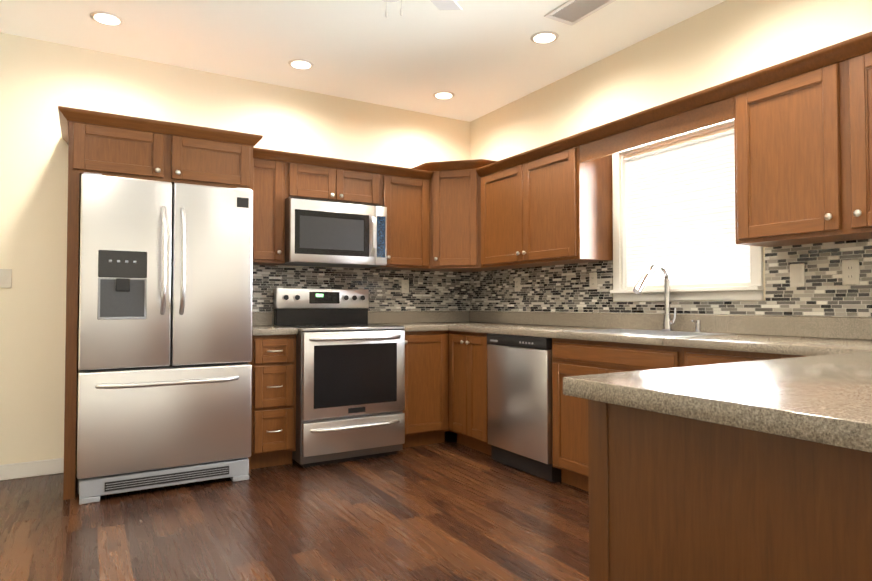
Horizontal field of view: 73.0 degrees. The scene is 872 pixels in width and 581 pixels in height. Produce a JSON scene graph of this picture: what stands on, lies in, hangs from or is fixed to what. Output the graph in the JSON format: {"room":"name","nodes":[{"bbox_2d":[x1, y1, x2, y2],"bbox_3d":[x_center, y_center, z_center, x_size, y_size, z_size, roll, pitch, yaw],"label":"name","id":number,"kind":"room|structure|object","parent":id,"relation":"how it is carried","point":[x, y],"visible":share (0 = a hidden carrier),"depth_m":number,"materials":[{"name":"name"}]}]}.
{"room":"kitchen","nodes":[
{"label":"kitchen","id":0,"kind":"room"},
{"bbox_2d":[0,32,469,464],"bbox_3d":[-2.040,-0.206,4.040,5.640,2.740,0.120,1,-2,-31],"label":"wall","id":1,"kind":"structure","parent":0,"point":[41,81],"depth_m":3.76,"materials":[{"name":"paint"}]},
{"bbox_2d":[0,269,11,287],"bbox_3d":[-2.640,-0.074,3.604,0.075,0.115,0.009,1,-2,-31],"label":"switch plate","id":2,"kind":"object","parent":1,"relation":"attached to","point":[5,278],"visible":1,"depth_m":3.61,"materials":[{"name":"white plastic"}]},
{"bbox_2d":[0,458,63,480],"bbox_3d":[-3.326,1.096,3.163,2.265,0.095,0.018,1,-2,-31],"label":"baseboard","id":3,"kind":"structure","parent":1,"relation":"attached to","point":[29,469],"depth_m":3.63,"materials":[{"name":"white wood"}]},
{"bbox_2d":[68,121,252,190],"bbox_3d":[-1.750,-0.788,3.765,1.003,0.290,0.668,1,-2,-31],"label":"upper cabinet","id":4,"kind":"object","parent":1,"relation":"attached to","point":[117,152],"visible":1,"depth_m":3.48,"materials":[{"name":"brown wood"}]},
{"bbox_2d":[60,123,68,143],"bbox_3d":[-2.217,-0.965,3.522,0.049,0.062,0.618,1,-2,-31],"label":"crown molding","id":5,"kind":"structure","parent":4,"relation":"attached to","point":[64,126],"depth_m":3.55,"materials":[{"name":"brown wood"}]},
{"bbox_2d":[58,106,265,150],"bbox_3d":[-1.593,-0.965,3.504,1.103,0.062,0.049,1,-2,-31],"label":"crown molding","id":6,"kind":"structure","parent":4,"relation":"attached to","point":[66,114],"depth_m":3.46,"materials":[{"name":"brown wood"}]},
{"bbox_2d":[253,149,496,179],"bbox_3d":[-0.423,-0.976,4.570,2.094,0.134,0.648,1,-2,-31],"label":"crown molding","id":7,"kind":"structure","parent":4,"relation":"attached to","point":[425,170],"depth_m":4.53,"materials":[{"name":"brown wood"}]},
{"bbox_2d":[253,158,285,265],"bbox_3d":[-1.270,-0.557,4.232,0.304,0.730,0.348,1,-2,-31],"label":"upper cabinet","id":8,"kind":"object","parent":1,"relation":"attached to","point":[268,212],"visible":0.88,"depth_m":4.13,"materials":[{"name":"brown wood"}]},
{"bbox_2d":[285,162,380,204],"bbox_3d":[-0.816,-0.783,4.507,0.748,0.265,0.348,1,-2,-31],"label":"upper cabinet","id":9,"kind":"object","parent":1,"relation":"attached to","point":[319,182],"visible":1,"depth_m":4.37,"materials":[{"name":"brown wood"}]},
{"bbox_2d":[280,197,386,267],"bbox_3d":[-0.784,-0.421,4.444,0.744,0.458,0.455,1,-2,-31],"label":"microwave","id":10,"kind":"object","parent":9,"relation":"attached to","point":[323,233],"visible":1,"depth_m":4.27,"materials":[{"name":"metal"}]},
{"bbox_2d":[252,265,469,311],"bbox_3d":[-0.587,-0.004,4.823,2.095,0.348,0.009,1,-2,-31],"label":"tile backsplash","id":11,"kind":"structure","parent":1,"relation":"attached to","point":[438,291],"depth_m":4.89,"materials":[{"name":"tile"}]},
{"bbox_2d":[401,280,408,292],"bbox_3d":[-0.261,-0.033,5.007,0.070,0.114,0.008,1,-2,-31],"label":"electrical outlet","id":12,"kind":"object","parent":11,"relation":"attached to","point":[405,286],"visible":1,"depth_m":5.00,"materials":[{"name":"white plastic"}]},
{"bbox_2d":[365,174,429,269],"bbox_3d":[-0.304,-0.543,4.805,0.441,0.730,0.348,1,-2,-31],"label":"upper cabinet","id":13,"kind":"object","parent":1,"relation":"attached to","point":[405,201],"visible":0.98,"depth_m":4.69,"materials":[{"name":"brown wood"}]},
{"bbox_2d":[416,169,503,271],"bbox_3d":[0.207,-0.576,4.965,0.598,0.802,0.598,1,-2,-31],"label":"upper cabinet","id":14,"kind":"object","parent":1,"relation":"attached to","point":[455,220],"visible":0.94,"depth_m":4.75,"materials":[{"name":"brown wood"}]},
{"bbox_2d":[0,431,588,580],"bbox_3d":[-0.221,1.141,0.947,5.640,0.100,7.240,1,-2,-31],"label":"floor","id":15,"kind":"structure","parent":0,"point":[449,508],"depth_m":2.83,"materials":[{"name":"brown wood"}]},
{"bbox_2d":[63,172,250,499],"bbox_3d":[-1.763,0.257,3.762,1.003,1.800,0.618,1,-2,-31],"label":"surround","id":16,"kind":"object","parent":15,"relation":"on","point":[71,347],"visible":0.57,"depth_m":3.26,"materials":[{"name":"brown wood"}]},
{"bbox_2d":[77,172,252,504],"bbox_3d":[-1.685,0.262,3.665,0.912,1.785,0.808,1,-2,-31],"label":"fridge","id":17,"kind":"object","parent":15,"relation":"on","point":[165,342],"visible":1,"depth_m":3.35,"materials":[{"name":"metal"}]},
{"bbox_2d":[251,335,295,468],"bbox_3d":[-1.195,0.731,4.069,0.296,0.868,0.652,1,-2,-31],"label":"drawers","id":18,"kind":"object","parent":15,"relation":"on","point":[273,427],"visible":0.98,"depth_m":3.83,"materials":[{"name":"brown wood"}]},
{"bbox_2d":[252,312,297,335],"bbox_3d":[-1.199,0.224,4.087,0.296,0.140,0.638,1,-2,-31],"label":"countertop","id":19,"kind":"structure","parent":18,"relation":"on","point":[262,322],"depth_m":4.04,"materials":[{"name":"stone"}]},
{"bbox_2d":[273,288,404,466],"bbox_3d":[-0.702,0.574,4.266,0.748,1.190,0.778,1,-2,-31],"label":"range","id":20,"kind":"object","parent":15,"relation":"on","point":[350,382],"visible":0.96,"depth_m":4.00,"materials":[{"name":"metal"}]},
{"bbox_2d":[403,331,448,447],"bbox_3d":[-0.231,0.744,4.644,0.449,0.868,0.648,1,-2,-31],"label":"base cabinet","id":21,"kind":"object","parent":15,"relation":"on","point":[426,411],"visible":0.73,"depth_m":4.42,"materials":[{"name":"brown wood"}]},
{"bbox_2d":[368,311,443,331],"bbox_3d":[-0.264,0.238,4.642,0.380,0.140,0.638,1,-2,-31],"label":"countertop","id":22,"kind":"structure","parent":21,"relation":"on","point":[411,320],"depth_m":4.92,"materials":[{"name":"stone"}]},
{"bbox_2d":[449,331,490,454],"bbox_3d":[0.476,0.739,4.431,0.648,0.868,0.538,1,-2,-31],"label":"base cabinet","id":23,"kind":"object","parent":15,"relation":"on","point":[468,392],"visible":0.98,"depth_m":4.26,"materials":[{"name":"brown wood"}]},
{"bbox_2d":[487,334,560,482],"bbox_3d":[0.772,0.727,3.933,0.632,0.868,0.610,1,-2,-31],"label":"dishwasher","id":24,"kind":"object","parent":15,"relation":"on","point":[520,402],"visible":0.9,"depth_m":3.72,"materials":[{"name":"silver metal"}]},
{"bbox_2d":[552,338,683,491],"bbox_3d":[1.162,0.712,3.277,0.648,0.868,0.904,1,-2,-31],"label":"base cabinet","id":25,"kind":"object","parent":15,"relation":"on","point":[571,357],"visible":0.21,"depth_m":3.31,"materials":[{"name":"brown wood"}]},
{"bbox_2d":[588,400,871,580],"bbox_3d":[1.372,0.671,1.551,2.052,0.868,0.641,1,-2,-31],"label":"base cabinet","id":26,"kind":"object","parent":15,"relation":"on","point":[673,498],"visible":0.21,"depth_m":1.03,"materials":[{"name":"brown wood"}]},
{"bbox_2d":[444,263,871,351],"bbox_3d":[1.163,0.130,3.270,0.668,0.591,4.458,1,-2,-31],"label":"countertop","id":27,"kind":"structure","parent":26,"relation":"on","point":[742,333],"depth_m":3.25,"materials":[{"name":"stone"}]},
{"bbox_2d":[563,329,736,336],"bbox_3d":[1.166,0.329,3.292,0.484,0.194,0.784,1,-2,-31],"label":"sink","id":28,"kind":"object","parent":27,"relation":"in","point":[665,332],"depth_m":3.40,"materials":[{"name":"metal"}]},
{"bbox_2d":[633,263,701,331],"bbox_3d":[1.301,0.036,3.317,0.312,0.401,0.253,1,-2,-31],"label":"faucet","id":29,"kind":"object","parent":27,"relation":"on","point":[675,322],"depth_m":3.42,"materials":[{"name":"silver metal"}]},
{"bbox_2d":[563,343,871,452],"bbox_3d":[1.145,0.207,1.235,1.440,0.040,0.980,1,-2,-31],"label":"countertop","id":30,"kind":"structure","parent":26,"relation":"on","point":[821,392],"depth_m":1.09,"materials":[{"name":"stone"}]},
{"bbox_2d":[684,347,781,366],"bbox_3d":[1.508,0.698,2.692,0.652,0.868,0.452,1,-2,-31],"label":"base cabinet","id":31,"kind":"object","parent":15,"relation":"on","point":[695,356],"visible":0.06,"depth_m":2.59,"materials":[{"name":"brown wood"}]},
{"bbox_2d":[782,355,806,358],"bbox_3d":[1.723,0.689,2.334,0.648,0.868,0.379,1,-2,-31],"label":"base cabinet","id":32,"kind":"object","parent":15,"relation":"on","point":[788,356],"depth_m":2.34,"materials":[{"name":"brown wood"}]},
{"bbox_2d":[0,0,725,121],"bbox_3d":[-0.221,-1.699,1.015,5.640,0.100,7.240,1,-2,-31],"label":"ceiling","id":33,"kind":"structure","parent":0,"point":[479,58],"depth_m":3.72,"materials":[{"name":"paint"}]},
{"bbox_2d":[90,11,123,25],"bbox_3d":[-1.923,-1.587,3.445,0.176,0.006,0.176,1,-2,-31],"label":"recessed light","id":34,"kind":"object","parent":33,"relation":"in","point":[106,18],"visible":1,"depth_m":3.43,"materials":[{"name":"white glass"}]},
{"bbox_2d":[288,59,313,69],"bbox_3d":[-0.939,-1.571,4.099,0.176,0.006,0.176,1,-2,-31],"label":"recessed light","id":35,"kind":"object","parent":33,"relation":"in","point":[302,64],"visible":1,"depth_m":4.09,"materials":[{"name":"white glass"}]},
{"bbox_2d":[381,0,461,17],"bbox_3d":[-0.176,-1.316,2.242,0.872,0.604,0.872,0,-1,-19],"label":"ceiling fan","id":36,"kind":"object","parent":33,"relation":"hanging from","point":[440,5],"visible":1,"depth_m":2.68,"materials":[{"name":"white"}]},
{"bbox_2d":[433,91,454,98],"bbox_3d":[0.062,-1.557,4.705,0.176,0.006,0.176,1,-2,-31],"label":"recessed light","id":37,"kind":"object","parent":33,"relation":"in","point":[443,95],"visible":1,"depth_m":4.70,"materials":[{"name":"white glass"}]},
{"bbox_2d":[530,31,558,43],"bbox_3d":[0.678,-1.581,3.688,0.176,0.006,0.176,1,-2,-31],"label":"recessed light","id":38,"kind":"object","parent":33,"relation":"in","point":[543,37],"visible":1,"depth_m":3.67,"materials":[{"name":"white glass"}]},
{"bbox_2d":[544,0,615,25],"bbox_3d":[0.819,-1.587,3.294,0.220,0.012,0.400,1,-2,-31],"label":"ceiling vent","id":39,"kind":"object","parent":33,"relation":"in","point":[571,12],"visible":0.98,"depth_m":3.33,"materials":[{"name":"metal"}]},
{"bbox_2d":[470,0,871,316],"bbox_3d":[2.151,-0.246,2.390,0.120,2.740,7.000,1,-2,-31],"label":"wall","id":40,"kind":"structure","parent":0,"point":[723,42],"depth_m":3.53,"materials":[{"name":"paint"}]},
{"bbox_2d":[481,146,612,268],"bbox_3d":[0.746,-0.555,4.301,0.348,0.730,1.091,1,-2,-31],"label":"upper cabinet","id":41,"kind":"object","parent":40,"relation":"attached to","point":[554,209],"visible":1,"depth_m":4.01,"materials":[{"name":"brown wood"}]},
{"bbox_2d":[580,96,733,162],"bbox_3d":[1.196,-0.886,3.331,0.022,0.115,1.046,1,-2,-31],"label":"window valance","id":42,"kind":"object","parent":41,"relation":"attached to","point":[710,114],"visible":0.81,"depth_m":3.24,"materials":[{"name":"brown wood"}]},
{"bbox_2d":[470,239,871,316],"bbox_3d":[1.434,-0.036,3.465,0.009,0.348,4.390,1,-2,-31],"label":"tile backsplash","id":43,"kind":"structure","parent":40,"relation":"attached to","point":[824,291],"depth_m":3.22,"materials":[{"name":"tile"}]},
{"bbox_2d":[515,277,519,291],"bbox_3d":[0.657,-0.049,4.755,0.008,0.114,0.070,1,-2,-31],"label":"electrical outlet","id":44,"kind":"object","parent":43,"relation":"attached to","point":[517,283],"visible":1,"depth_m":4.75,"materials":[{"name":"white plastic"}]},
{"bbox_2d":[589,272,596,288],"bbox_3d":[1.078,-0.066,4.046,0.008,0.114,0.070,1,-2,-31],"label":"electrical outlet","id":45,"kind":"object","parent":43,"relation":"attached to","point":[592,280],"visible":1,"depth_m":4.04,"materials":[{"name":"white plastic"}]},
{"bbox_2d":[790,263,804,286],"bbox_3d":[1.768,-0.074,2.886,0.008,0.114,0.070,1,-2,-31],"label":"electrical outlet","id":46,"kind":"object","parent":43,"relation":"attached to","point":[797,275],"visible":1,"depth_m":2.88,"materials":[{"name":"white plastic"}]},
{"bbox_2d":[842,259,859,284],"bbox_3d":[1.888,-0.084,2.684,0.008,0.114,0.070,1,-2,-31],"label":"electrical outlet","id":47,"kind":"object","parent":43,"relation":"attached to","point":[850,273],"visible":1,"depth_m":2.68,"materials":[{"name":"white plastic"}]},
{"bbox_2d":[610,120,763,300],"bbox_3d":[1.466,-0.449,3.498,0.168,1.020,0.995,1,-2,-31],"label":"window","id":48,"kind":"structure","parent":40,"relation":"in","point":[691,260],"depth_m":3.61,"materials":[{"name":"white"}]},
{"bbox_2d":[624,126,749,288],"bbox_3d":[1.464,-0.452,3.496,0.038,0.873,0.849,1,-2,-31],"label":"window blinds","id":49,"kind":"object","parent":48,"relation":"attached to","point":[694,185],"visible":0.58,"depth_m":3.47,"materials":[{"name":"white plastic"}]},
{"bbox_2d":[734,52,871,246],"bbox_3d":[1.811,-0.598,2.510,0.348,0.730,0.980,1,-2,-31],"label":"upper cabinet","id":50,"kind":"object","parent":40,"relation":"attached to","point":[803,156],"visible":1,"depth_m":2.57,"materials":[{"name":"brown wood"}]},
{"bbox_2d":[476,31,871,176],"bbox_3d":[1.148,-0.969,3.341,0.049,0.062,3.170,1,-2,-31],"label":"crown molding","id":51,"kind":"structure","parent":50,"relation":"attached to","point":[836,53],"depth_m":2.97,"materials":[{"name":"brown wood"}]}
]}

